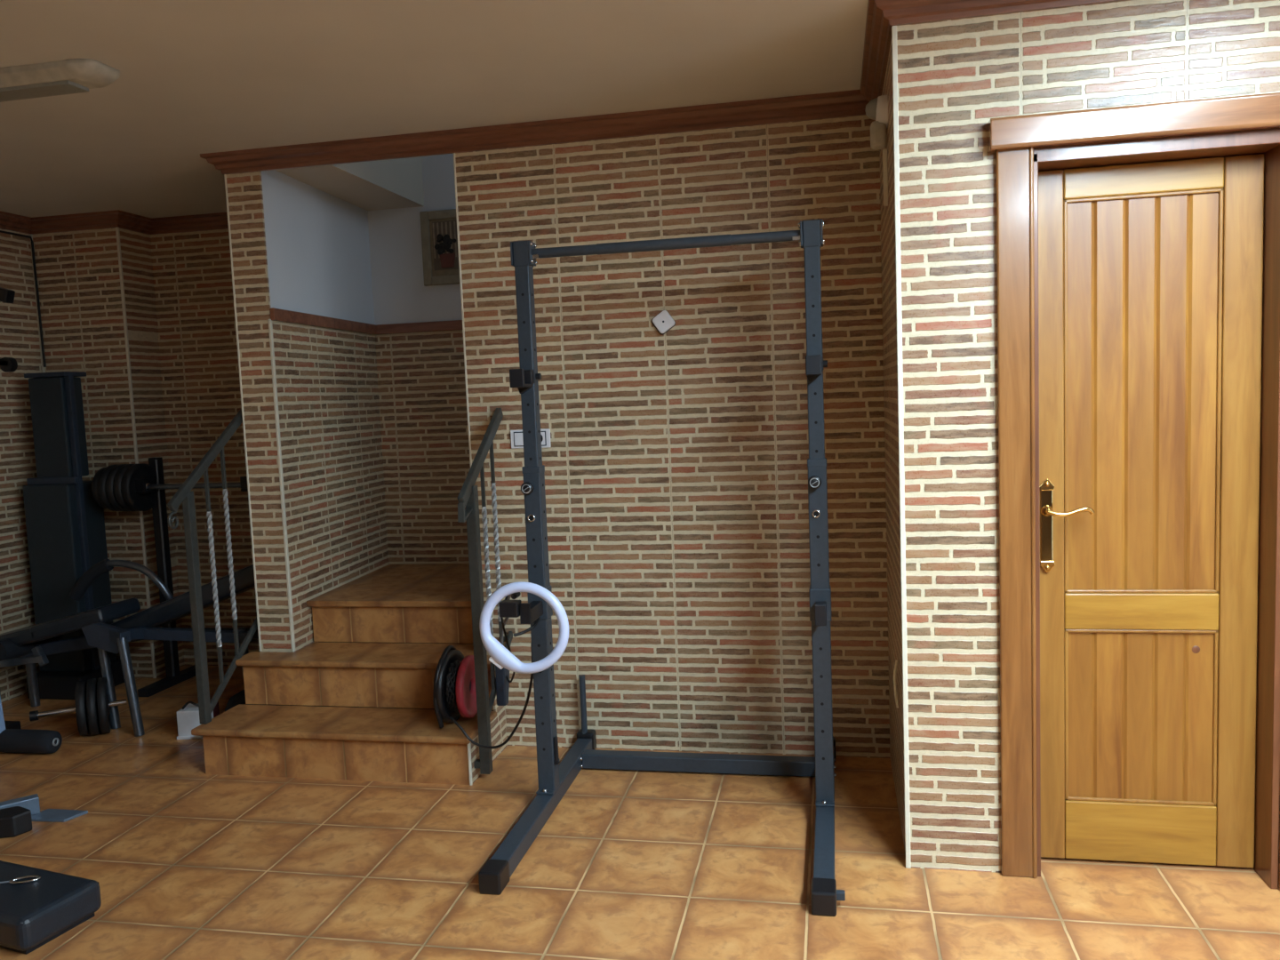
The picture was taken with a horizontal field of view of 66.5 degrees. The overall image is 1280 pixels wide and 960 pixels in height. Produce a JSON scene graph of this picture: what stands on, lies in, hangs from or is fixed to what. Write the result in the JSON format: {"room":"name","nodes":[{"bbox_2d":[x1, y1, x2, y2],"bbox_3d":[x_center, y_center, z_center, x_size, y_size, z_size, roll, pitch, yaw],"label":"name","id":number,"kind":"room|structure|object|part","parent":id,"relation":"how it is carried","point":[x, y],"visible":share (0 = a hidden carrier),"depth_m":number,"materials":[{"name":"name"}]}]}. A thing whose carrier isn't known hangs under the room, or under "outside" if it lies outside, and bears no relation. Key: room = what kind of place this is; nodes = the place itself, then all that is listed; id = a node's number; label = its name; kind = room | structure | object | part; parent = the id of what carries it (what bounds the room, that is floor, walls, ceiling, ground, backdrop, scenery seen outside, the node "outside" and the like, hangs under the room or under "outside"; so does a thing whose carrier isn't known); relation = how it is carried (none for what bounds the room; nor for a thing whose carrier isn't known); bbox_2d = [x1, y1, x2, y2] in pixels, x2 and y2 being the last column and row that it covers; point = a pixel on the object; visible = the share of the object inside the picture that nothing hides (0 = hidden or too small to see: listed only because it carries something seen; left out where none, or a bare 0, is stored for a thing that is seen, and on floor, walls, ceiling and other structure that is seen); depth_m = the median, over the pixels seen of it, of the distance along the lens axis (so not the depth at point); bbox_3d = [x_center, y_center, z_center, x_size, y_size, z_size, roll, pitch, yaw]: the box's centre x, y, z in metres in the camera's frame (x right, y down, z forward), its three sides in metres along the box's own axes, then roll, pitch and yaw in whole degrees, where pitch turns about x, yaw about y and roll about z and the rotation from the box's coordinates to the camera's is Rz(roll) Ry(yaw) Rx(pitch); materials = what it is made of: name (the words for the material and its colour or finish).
{"room":"gym","nodes":[
{"label":"gym","id":0,"kind":"room"},
{"bbox_2d":[0,228,42,702],"bbox_3d":[-3.908,0.168,1.957,0.120,2.475,6.850,-1,5,11],"label":"wall","id":1,"kind":"structure","parent":0,"point":[20,340],"depth_m":5.06,"materials":[{"name":"brick"}]},
{"bbox_2d":[0,230,46,367],"bbox_3d":[-3.542,-0.798,3.531,0.022,0.701,3.443,-1,5,11],"label":"cable","id":2,"kind":"object","parent":1,"relation":"attached to","point":[1,231],"visible":1,"depth_m":5.20,"materials":[{"name":"black plastic"}]},
{"bbox_2d":[30,234,45,372],"bbox_3d":[-3.193,-0.259,5.276,0.006,2.102,0.012,-1,5,11],"label":"trim","id":3,"kind":"structure","parent":1,"relation":"attached to","point":[31,236],"depth_m":5.22,"materials":[{"name":"plastic"}]},
{"bbox_2d":[32,227,184,678],"bbox_3d":[-2.961,-0.167,5.424,0.640,2.475,0.350,-1,5,11],"label":"wall column","id":4,"kind":"structure","parent":0,"point":[77,272],"depth_m":5.21,"materials":[{"name":"brick"}]},
{"bbox_2d":[115,227,156,678],"bbox_3d":[-2.678,-0.122,5.191,0.014,2.402,0.012,-1,5,11],"label":"trim","id":5,"kind":"structure","parent":4,"relation":"attached to","point":[117,233],"depth_m":5.16,"materials":[{"name":"plastic"}]},
{"bbox_2d":[150,228,259,665],"bbox_3d":[-2.039,-0.199,5.367,1.190,2.475,0.100,-1,5,11],"label":"wall niche","id":6,"kind":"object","parent":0,"point":[192,273],"visible":0.14,"depth_m":5.37,"materials":[{"name":"brick"}]},
{"bbox_2d":[226,170,294,652],"bbox_3d":[-1.494,-0.160,4.660,0.155,2.475,1.080,-1,5,11],"label":"wall pier","id":7,"kind":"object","parent":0,"point":[244,189],"visible":0.18,"depth_m":4.11,"materials":[{"name":"brick"}]},
{"bbox_2d":[224,174,261,651],"bbox_3d":[-1.679,-0.264,4.134,0.008,2.017,0.008,-1,5,11],"label":"trim","id":8,"kind":"structure","parent":7,"relation":"attached to","point":[225,175],"depth_m":4.13,"materials":[{"name":"plastic"}]},
{"bbox_2d":[261,169,389,651],"bbox_3d":[-1.492,-0.902,4.596,0.095,3.235,1.068,-1,5,11],"label":"wall","id":9,"kind":"structure","parent":0,"point":[327,386],"depth_m":4.54,"materials":[{"name":"brick"}]},
{"bbox_2d":[267,319,295,651],"bbox_3d":[-1.516,0.032,4.134,0.011,1.415,0.016,-1,5,11],"label":"trim","id":10,"kind":"structure","parent":9,"relation":"attached to","point":[270,325],"depth_m":4.13,"materials":[{"name":"plastic"}]},
{"bbox_2d":[269,307,376,334],"bbox_3d":[-1.460,-0.741,4.598,0.022,0.050,1.081,-2,5,8],"label":"trim","id":11,"kind":"structure","parent":9,"relation":"attached to","point":[276,314],"depth_m":4.48,"materials":[{"name":"brown wood"}]},
{"bbox_2d":[0,0,1127,234],"bbox_3d":[-0.760,-1.110,1.345,6.350,0.072,7.100,-1,5,11],"label":"trim","id":12,"kind":"structure","parent":9,"relation":"attached to","point":[882,15],"depth_m":3.70,"materials":[{"name":"brown wood"}]},
{"bbox_2d":[276,156,423,210],"bbox_3d":[-1.374,-1.518,4.581,0.340,0.315,0.940,-1,5,11],"label":"ceiling","id":13,"kind":"structure","parent":0,"point":[390,183],"depth_m":4.62,"materials":[{"name":"paint"}]},
{"bbox_2d":[270,152,453,170],"bbox_3d":[-1.149,-1.322,3.948,0.850,0.065,0.035,-1,5,11],"label":"lintel","id":14,"kind":"object","parent":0,"point":[452,153],"visible":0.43,"depth_m":3.97,"materials":[{"name":"paint"}]},
{"bbox_2d":[367,153,470,564],"bbox_3d":[-0.154,-0.801,4.940,2.580,3.600,0.100,-1,5,11],"label":"wall","id":15,"kind":"structure","parent":0,"point":[421,383],"depth_m":5.11,"materials":[{"name":"brick"}]},
{"bbox_2d":[376,320,462,334],"bbox_3d":[-0.802,-0.801,5.005,1.205,0.050,0.022,-1,5,11],"label":"trim","id":16,"kind":"structure","parent":15,"relation":"attached to","point":[454,324],"depth_m":5.06,"materials":[{"name":"brown wood"}]},
{"bbox_2d":[419,208,459,286],"bbox_3d":[-0.985,-1.193,5.004,0.280,0.375,0.023,-1,5,11],"label":"picture frame","id":17,"kind":"object","parent":15,"relation":"attached to","point":[438,228],"visible":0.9,"depth_m":5.01,"materials":[{"name":"beige wood"}]},
{"bbox_2d":[432,220,459,270],"bbox_3d":[-0.986,-1.203,4.998,0.160,0.245,0.013,-1,5,11],"label":"picture","id":18,"kind":"object","parent":17,"relation":"attached to","point":[444,236],"depth_m":5.00,"materials":[{"name":"multicoloured"}]},
{"bbox_2d":[0,0,868,218],"bbox_3d":[-0.763,-1.207,1.337,6.550,0.120,7.300,-1,5,11],"label":"ceiling","id":19,"kind":"structure","parent":0,"point":[196,77],"depth_m":3.12,"materials":[{"name":"paint"}]},
{"bbox_2d":[0,58,119,102],"bbox_3d":[-2.247,-1.209,3.075,1.312,0.056,0.156,-1,5,11],"label":"ceiling light","id":20,"kind":"object","parent":19,"relation":"attached to","point":[72,76],"visible":1,"depth_m":2.94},
{"bbox_2d":[0,80,88,102],"bbox_3d":[-2.246,-1.187,3.076,1.102,0.012,0.086,-1,5,11],"label":"diffuser","id":21,"kind":"object","parent":20,"relation":"attached to","point":[12,90],"depth_m":2.97,"materials":[{"name":"white plastic"}]},
{"bbox_2d":[0,664,1279,959],"bbox_3d":[-0.662,1.357,1.557,6.550,0.080,7.300,-1,5,11],"label":"floor","id":22,"kind":"structure","parent":0,"point":[187,862],"depth_m":2.91,"materials":[{"name":"tile"}]},
{"bbox_2d":[0,806,31,838],"bbox_3d":[-2.181,1.184,3.370,0.139,0.075,0.106,-5,6,-29],"label":"dumbbell","id":23,"kind":"object","parent":22,"relation":"on","point":[16,820],"visible":1,"depth_m":3.35,"materials":[{"name":"black rubber"}]},
{"bbox_2d":[0,287,62,753],"bbox_3d":[-2.768,0.128,4.211,0.538,2.080,0.300,-1,5,11],"label":"multi gym","id":24,"kind":"object","parent":22,"relation":"on","point":[13,739],"visible":1,"depth_m":4.14,"materials":[{"name":"black metal"}]},
{"bbox_3d":[-2.817,0.928,4.256,0.208,0.446,0.178,-1,5,11],"label":"leg","id":25,"kind":"part","parent":24,"relation":"part of","materials":[{"name":"blue metal"}]},
{"bbox_3d":[-2.824,-0.820,4.185,0.292,0.134,0.050,-1,5,11],"label":"pulley arm","id":26,"kind":"part","parent":24,"relation":"part of","materials":[{"name":"black plastic"}]},
{"bbox_3d":[-2.817,-0.505,4.213,0.273,0.086,0.030,-1,5,11],"label":"grip arm","id":27,"kind":"part","parent":24,"relation":"part of","materials":[{"name":"black plastic"}]},
{"bbox_2d":[0,793,87,822],"bbox_3d":[-2.320,1.190,3.394,0.700,0.070,0.154,-5,5,-25],"label":"steel machine foot","id":28,"kind":"object","parent":22,"relation":"on","point":[31,803],"visible":0.85,"depth_m":3.49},
{"bbox_3d":[-2.095,1.202,3.493,0.199,0.010,0.090,-1,5,11],"label":"plate","id":29,"kind":"part","parent":28,"relation":"part of","materials":[{"name":"grey metal"}]},
{"bbox_2d":[0,860,101,954],"bbox_3d":[-1.867,1.204,2.800,0.620,0.106,0.245,0,5,22],"label":"padded seat","id":30,"kind":"object","parent":22,"relation":"on","point":[32,915],"visible":0.99,"depth_m":2.69,"materials":[{"name":"black leather"}]},
{"bbox_2d":[0,874,40,884],"bbox_3d":[-1.945,1.153,2.761,0.461,0.009,0.040,-3,5,-9],"label":"carabiner","id":31,"kind":"object","parent":30,"relation":"on","point":[36,877],"visible":1,"depth_m":2.79,"materials":[{"name":"metal"}]},
{"bbox_3d":[-1.865,1.250,2.804,0.580,0.014,0.205,0,5,22],"label":"board","id":32,"kind":"part","parent":30,"relation":"part of","materials":[{"name":"black metal"}]},
{"bbox_2d":[22,371,124,699],"bbox_3d":[-2.972,0.277,5.058,0.320,1.655,0.350,-1,5,11],"label":"machine","id":33,"kind":"object","parent":22,"relation":"on","point":[65,524],"visible":0.85,"depth_m":4.97,"materials":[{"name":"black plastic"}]},
{"bbox_3d":[-2.961,0.277,5.051,0.285,1.655,0.160,-1,5,11],"label":"frame","id":34,"kind":"part","parent":33,"relation":"part of","materials":[{"name":"black metal"}]},
{"bbox_2d":[29,676,126,735],"bbox_3d":[-2.500,1.021,4.378,0.329,0.250,0.298,-1,5,11],"label":"dumbbell","id":35,"kind":"object","parent":22,"relation":"on","point":[92,709],"visible":0.99,"depth_m":4.30,"materials":[{"name":"metal"}]},
{"bbox_3d":[-2.492,1.022,4.365,0.038,0.236,0.236,-5,5,-25],"label":"plate","id":36,"kind":"part","parent":35,"relation":"part of","materials":[{"name":"black rubber"}]},
{"bbox_3d":[-2.454,1.019,4.383,0.038,0.250,0.250,-5,5,-25],"label":"plate","id":37,"kind":"part","parent":35,"relation":"part of","materials":[{"name":"black rubber"}]},
{"bbox_3d":[-2.417,1.016,4.402,0.038,0.250,0.250,-5,5,-25],"label":"plate","id":38,"kind":"part","parent":35,"relation":"part of","materials":[{"name":"black rubber"}]},
{"bbox_2d":[0,559,255,736],"bbox_3d":[-2.412,0.753,4.626,1.492,0.743,0.576,-1,5,11],"label":"weight bench","id":39,"kind":"object","parent":22,"relation":"on","point":[30,645],"visible":0.96,"depth_m":4.56,"materials":[{"name":"black metal"}]},
{"bbox_3d":[-2.825,0.810,4.480,0.217,0.091,0.038,-2,5,3],"label":"leg lever","id":40,"kind":"part","parent":39,"relation":"part of","materials":[{"name":"black metal"}]},
{"bbox_3d":[-3.012,0.968,4.834,0.041,0.325,0.078,-4,5,-22],"label":"leg","id":41,"kind":"part","parent":39,"relation":"part of","materials":[{"name":"grey metal"}]},
{"bbox_3d":[-2.638,0.663,4.645,0.408,0.162,0.270,-1,5,11],"label":"seat","id":42,"kind":"part","parent":39,"relation":"part of","materials":[{"name":"black leather"}]},
{"bbox_3d":[-2.434,0.906,4.464,0.104,0.466,0.042,1,6,30],"label":"leg","id":43,"kind":"part","parent":39,"relation":"part of","materials":[{"name":"grey metal"}]},
{"bbox_3d":[-2.270,0.920,4.351,0.109,0.446,0.042,0,6,28],"label":"leg","id":44,"kind":"part","parent":39,"relation":"part of","materials":[{"name":"grey metal"}]},
{"bbox_3d":[-2.481,0.782,4.645,1.313,0.178,0.111,-2,5,7],"label":"frame","id":45,"kind":"part","parent":39,"relation":"part of","materials":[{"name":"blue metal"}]},
{"bbox_3d":[-2.501,0.517,4.703,0.518,0.270,0.072,-2,5,3],"label":"curved handle","id":46,"kind":"part","parent":39,"relation":"part of","materials":[{"name":"metal"}]},
{"bbox_3d":[-2.108,0.567,4.705,0.918,0.405,0.270,-1,5,11],"label":"backrest","id":47,"kind":"part","parent":39,"relation":"part of","materials":[{"name":"black leather"}]},
{"bbox_3d":[-1.869,0.899,4.638,0.070,0.403,0.041,-6,6,-34],"label":"leg","id":48,"kind":"part","parent":39,"relation":"part of","materials":[{"name":"black metal"}]},
{"bbox_2d":[176,701,213,739],"bbox_3d":[-1.970,1.053,4.328,0.120,0.155,0.127,-2,5,1],"label":"cardboard box","id":49,"kind":"object","parent":22,"relation":"on","point":[188,717],"visible":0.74,"depth_m":4.27,"materials":[{"name":"white cardboard"}]},
{"bbox_2d":[135,456,258,696],"bbox_3d":[-2.201,0.475,5.053,0.655,1.200,0.460,-1,5,11],"label":"stand","id":50,"kind":"object","parent":22,"relation":"on","point":[174,676],"visible":0.48,"depth_m":5.08,"materials":[{"name":"black metal"}]},
{"bbox_3d":[-2.492,0.481,5.116,0.050,1.200,0.050,-1,5,11],"label":"post","id":51,"kind":"part","parent":50,"relation":"part of","materials":[{"name":"black metal"}]},
{"bbox_2d":[91,463,240,511],"bbox_3d":[-2.196,0.029,4.937,1.260,0.243,0.243,-1,5,11],"label":"barbell","id":52,"kind":"object","parent":50,"relation":"on","point":[113,486],"visible":0.51,"depth_m":4.94,"materials":[{"name":"black metal"}]},
{"bbox_3d":[-2.739,0.041,5.045,0.043,0.215,0.215,-1,5,11],"label":"plate","id":53,"kind":"part","parent":52,"relation":"part of","materials":[{"name":"black rubber"}]},
{"bbox_3d":[-2.694,0.040,5.036,0.043,0.239,0.239,-1,5,11],"label":"plate","id":54,"kind":"part","parent":52,"relation":"part of","materials":[{"name":"black rubber"}]},
{"bbox_3d":[-2.649,0.039,5.027,0.043,0.243,0.243,-1,5,11],"label":"plate","id":55,"kind":"part","parent":52,"relation":"part of","materials":[{"name":"black rubber"}]},
{"bbox_3d":[-2.604,0.038,5.018,0.043,0.243,0.243,-1,5,11],"label":"plate","id":56,"kind":"part","parent":52,"relation":"part of","materials":[{"name":"black rubber"}]},
{"bbox_3d":[-2.559,0.037,5.009,0.043,0.243,0.243,-1,5,11],"label":"plate","id":57,"kind":"part","parent":52,"relation":"part of","materials":[{"name":"black rubber"}]},
{"bbox_2d":[209,699,219,717],"bbox_3d":[-2.000,1.070,4.527,0.089,0.090,0.089,-1,5,11],"label":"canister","id":58,"kind":"object","parent":22,"relation":"on","point":[216,710],"visible":0.12,"depth_m":4.51,"materials":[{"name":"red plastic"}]},
{"bbox_2d":[224,689,250,711],"bbox_3d":[-1.770,1.034,4.457,0.237,0.155,0.237,-1,5,11],"label":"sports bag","id":59,"kind":"object","parent":22,"relation":"on","point":[239,698],"visible":0.13,"depth_m":4.39,"materials":[{"name":"fabric"}]},
{"bbox_2d":[191,563,507,784],"bbox_3d":[-0.307,0.780,4.288,2.675,0.575,1.519,-1,5,11],"label":"staircase","id":60,"kind":"structure","parent":22,"relation":"on","point":[356,702],"depth_m":3.99,"materials":[{"name":"terracotta"},{"name":"brick tile"},{"name":"pvc"}]},
{"bbox_2d":[167,408,257,724],"bbox_3d":[-1.720,0.304,4.022,0.030,1.299,0.635,-1,5,11],"label":"stair railing","id":61,"kind":"object","parent":60,"relation":"on","point":[183,494],"visible":0.95,"depth_m":3.88,"materials":[{"name":"grey metal"}]},
{"bbox_3d":[-1.749,0.507,3.851,0.030,0.926,0.038,-1,5,11],"label":"post","id":62,"kind":"part","parent":61,"relation":"part of","materials":[{"name":"grey metal"}]},
{"bbox_3d":[-1.735,-0.125,3.992,0.022,0.438,0.622,-1,5,11],"label":"handrail","id":63,"kind":"part","parent":61,"relation":"part of","materials":[{"name":"grey metal"}]},
{"bbox_3d":[-1.690,0.733,4.124,0.014,0.378,0.499,-1,5,11],"label":"rail","id":64,"kind":"part","parent":61,"relation":"part of","materials":[{"name":"grey metal"}]},
{"bbox_2d":[432,645,477,727],"bbox_3d":[-0.696,0.786,3.772,0.111,0.297,0.277,-1,5,11],"label":"cable reel","id":65,"kind":"object","parent":60,"relation":"on","point":[454,695],"visible":0.93,"depth_m":3.69,"materials":[{"name":"black plastic"}]},
{"bbox_3d":[-0.740,0.785,3.758,0.022,0.290,0.234,-1,5,14],"label":"handle","id":66,"kind":"part","parent":65,"relation":"part of","materials":[{"name":"black plastic"}]},
{"bbox_2d":[467,743,472,785],"bbox_3d":[-0.632,1.058,3.628,0.010,0.160,0.010,-1,5,11],"label":"trim","id":67,"kind":"structure","parent":60,"relation":"attached to","point":[468,745],"depth_m":3.62,"materials":[{"name":"plastic"}]},
{"bbox_2d":[457,407,512,774],"bbox_3d":[-0.593,0.411,3.743,0.064,1.365,0.485,-1,5,11],"label":"stair railing","id":68,"kind":"object","parent":60,"relation":"attached to","point":[468,497],"visible":0.84,"depth_m":3.64,"materials":[{"name":"grey metal"}]},
{"bbox_3d":[-0.599,0.561,3.630,0.038,1.086,0.038,-1,5,11],"label":"post","id":69,"kind":"part","parent":68,"relation":"part of","materials":[{"name":"grey metal"}]},
{"bbox_3d":[-0.600,-0.096,3.697,0.022,0.347,0.484,-1,5,11],"label":"handrail","id":70,"kind":"part","parent":68,"relation":"part of","materials":[{"name":"grey metal"}]},
{"bbox_3d":[-0.554,0.766,3.830,0.014,0.272,0.356,-1,5,11],"label":"rail","id":71,"kind":"part","parent":68,"relation":"part of","materials":[{"name":"grey metal"}]},
{"bbox_2d":[495,593,515,705],"bbox_3d":[-0.507,0.627,3.674,0.065,0.499,0.297,-4,5,-16],"label":"power adapter","id":72,"kind":"object","parent":68,"relation":"hanging from","point":[502,676],"visible":0.57,"depth_m":3.75,"materials":[{"name":"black plastic"}]},
{"bbox_3d":[-0.599,0.940,3.822,0.008,0.358,0.411,-1,5,11],"label":"panel","id":73,"kind":"part","parent":60,"relation":"part of","materials":[{"name":"brick"}]},
{"bbox_2d":[478,219,845,916],"bbox_3d":[0.116,0.166,3.217,1.043,1.946,1.180,-1,5,11],"label":"rack","id":74,"kind":"object","parent":22,"relation":"on","point":[555,780],"visible":0.98,"depth_m":3.20,"materials":[{"name":"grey metal"}]},
{"bbox_2d":[449,642,533,749],"bbox_3d":[-0.537,0.759,3.539,0.410,0.442,0.068,0,5,24],"label":"extension cord","id":75,"kind":"object","parent":74,"relation":"hanging from","point":[532,675],"visible":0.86,"depth_m":3.53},
{"bbox_2d":[479,581,568,673],"bbox_3d":[-0.362,0.473,3.235,0.304,0.304,0.177,-1,5,11],"label":"ring light","id":76,"kind":"object","parent":74,"relation":"hanging from","point":[501,657],"visible":1,"depth_m":3.16,"materials":[{"name":"white plastic"}]},
{"bbox_3d":[-0.377,0.028,3.282,0.042,0.042,0.036,-1,5,11],"label":"knob","id":77,"kind":"part","parent":74,"relation":"part of","materials":[{"name":"silver metal"}]},
{"bbox_3d":[-0.362,0.432,3.260,0.036,0.068,0.142,-1,5,11],"label":"spotter arm","id":78,"kind":"part","parent":74,"relation":"part of","materials":[{"name":"black metal"}]},
{"bbox_3d":[-0.318,1.077,3.418,0.062,0.007,0.110,-1,5,11],"label":"plate","id":79,"kind":"part","parent":74,"relation":"part of","materials":[{"name":"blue metal"}]},
{"bbox_3d":[0.554,0.007,3.097,0.042,0.042,0.036,-1,5,11],"label":"knob","id":80,"kind":"part","parent":74,"relation":"part of","materials":[{"name":"silver metal"}]},
{"bbox_3d":[0.569,0.411,3.075,0.036,0.068,0.142,-1,5,11],"label":"spotter arm","id":81,"kind":"part","parent":74,"relation":"part of","materials":[{"name":"black metal"}]},
{"bbox_3d":[0.613,1.056,3.233,0.062,0.007,0.110,-1,5,11],"label":"plate","id":82,"kind":"part","parent":74,"relation":"part of","materials":[{"name":"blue metal"}]},
{"bbox_2d":[455,114,890,758],"bbox_3d":[0.125,-0.155,3.860,1.630,2.475,0.140,-1,5,11],"label":"wall","id":83,"kind":"structure","parent":0,"point":[676,461],"depth_m":3.78,"materials":[{"name":"brick"}]},
{"bbox_2d":[453,152,471,466],"bbox_3d":[-0.694,-0.286,3.938,0.008,2.017,0.008,-1,5,11],"label":"trim","id":84,"kind":"structure","parent":83,"relation":"attached to","point":[454,163],"depth_m":3.90,"materials":[{"name":"plastic"}]},
{"bbox_2d":[510,428,551,448],"bbox_3d":[-0.438,-0.164,3.890,0.164,0.075,0.016,-1,5,11],"label":"switch plate","id":85,"kind":"object","parent":83,"relation":"attached to","point":[516,438],"visible":0.53,"depth_m":3.89,"materials":[{"name":"white plastic"}]},
{"bbox_3d":[-0.438,-0.164,3.888,0.134,0.059,0.002,-1,5,11],"label":"frame","id":86,"kind":"part","parent":85,"relation":"part of","materials":[{"name":"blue plastic"}]},
{"bbox_2d":[540,432,545,444],"bbox_3d":[-0.402,-0.165,3.879,0.052,0.051,0.003,-1,5,11],"label":"socket","id":87,"kind":"object","parent":85,"relation":"attached to","point":[542,434],"depth_m":3.87,"materials":[{"name":"white plastic"}]},
{"bbox_2d":[651,310,675,335],"bbox_3d":[0.089,-0.605,3.740,0.094,0.093,0.027,-1,5,11],"label":"wall sensor","id":88,"kind":"object","parent":83,"relation":"attached to","point":[663,322],"visible":1,"depth_m":3.73,"materials":[{"name":"white plastic"}]},
{"bbox_2d":[879,46,903,842],"bbox_3d":[0.927,-0.141,3.333,0.150,2.475,0.865,-1,5,11],"label":"wall","id":89,"kind":"structure","parent":0,"point":[887,246],"depth_m":3.22,"materials":[{"name":"brick"}]},
{"bbox_2d":[864,94,887,206],"bbox_3d":[0.746,-1.036,3.072,0.066,0.335,0.099,-1,5,11],"label":"detector","id":90,"kind":"object","parent":89,"relation":"attached to","point":[876,109],"visible":1,"depth_m":3.04,"materials":[{"name":"white plastic"}]},
{"bbox_2d":[893,659,899,707],"bbox_3d":[0.815,0.648,3.106,0.018,0.152,0.025,-1,5,11],"label":"pull cord","id":91,"kind":"object","parent":89,"relation":"hanging from","point":[896,660],"visible":1,"depth_m":3.10,"materials":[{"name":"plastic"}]},
{"bbox_2d":[891,25,911,868],"bbox_3d":[0.745,-0.050,2.782,0.014,2.402,0.010,-1,5,11],"label":"trim","id":92,"kind":"structure","parent":89,"relation":"attached to","point":[894,46],"depth_m":2.77,"materials":[{"name":"plastic"}]},
{"bbox_2d":[890,0,1279,887],"bbox_3d":[1.739,-0.115,2.656,2.005,2.475,0.150,-1,5,11],"label":"wall","id":93,"kind":"structure","parent":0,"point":[955,76],"depth_m":2.71,"materials":[{"name":"brick"}]},
{"bbox_2d":[987,92,1279,890],"bbox_3d":[1.422,0.069,2.724,0.862,2.122,0.232,-1,5,11],"label":"door","id":94,"kind":"structure","parent":93,"relation":"attached to","point":[1138,246],"depth_m":2.74,"materials":[{"name":"brown wood"}]},
{"bbox_3d":[1.051,0.122,2.723,0.095,2.045,0.027,-1,5,11],"label":"casing","id":95,"kind":"part","parent":94,"relation":"part of","materials":[{"name":"brown wood"}]},
{"bbox_3d":[1.168,0.132,2.803,0.033,0.217,0.006,-1,5,11],"label":"handle plate","id":96,"kind":"part","parent":94,"relation":"part of","materials":[{"name":"gold metal"}]},
{"bbox_3d":[1.211,0.090,2.761,0.134,0.032,0.053,-1,5,11],"label":"lever","id":97,"kind":"part","parent":94,"relation":"part of","materials":[{"name":"gold metal"}]},
{"bbox_3d":[1.444,0.681,2.828,0.407,0.513,0.024,-1,5,11],"label":"panel","id":98,"kind":"part","parent":94,"relation":"part of","materials":[{"name":"brown wood"}]},
{"bbox_3d":[1.457,1.025,2.854,0.407,0.177,0.039,-1,5,11],"label":"rail","id":99,"kind":"part","parent":94,"relation":"part of","materials":[{"name":"brown wood"}]},
{"bbox_3d":[1.431,0.374,2.798,0.407,0.105,0.039,-1,5,11],"label":"rail","id":100,"kind":"part","parent":94,"relation":"part of","materials":[{"name":"brown wood"}]},
{"bbox_3d":[1.408,-0.234,2.750,0.407,1.115,0.024,-1,5,11],"label":"panel","id":101,"kind":"part","parent":94,"relation":"part of","materials":[{"name":"brown wood"}]},
{"bbox_3d":[1.383,-0.829,2.695,0.407,0.082,0.039,-1,5,11],"label":"rail","id":102,"kind":"part","parent":94,"relation":"part of","materials":[{"name":"brown wood"}]},
{"bbox_3d":[1.758,0.106,2.582,0.094,2.045,0.027,-1,5,11],"label":"casing","id":103,"kind":"part","parent":94,"relation":"part of","materials":[{"name":"brown wood"}]}
]}

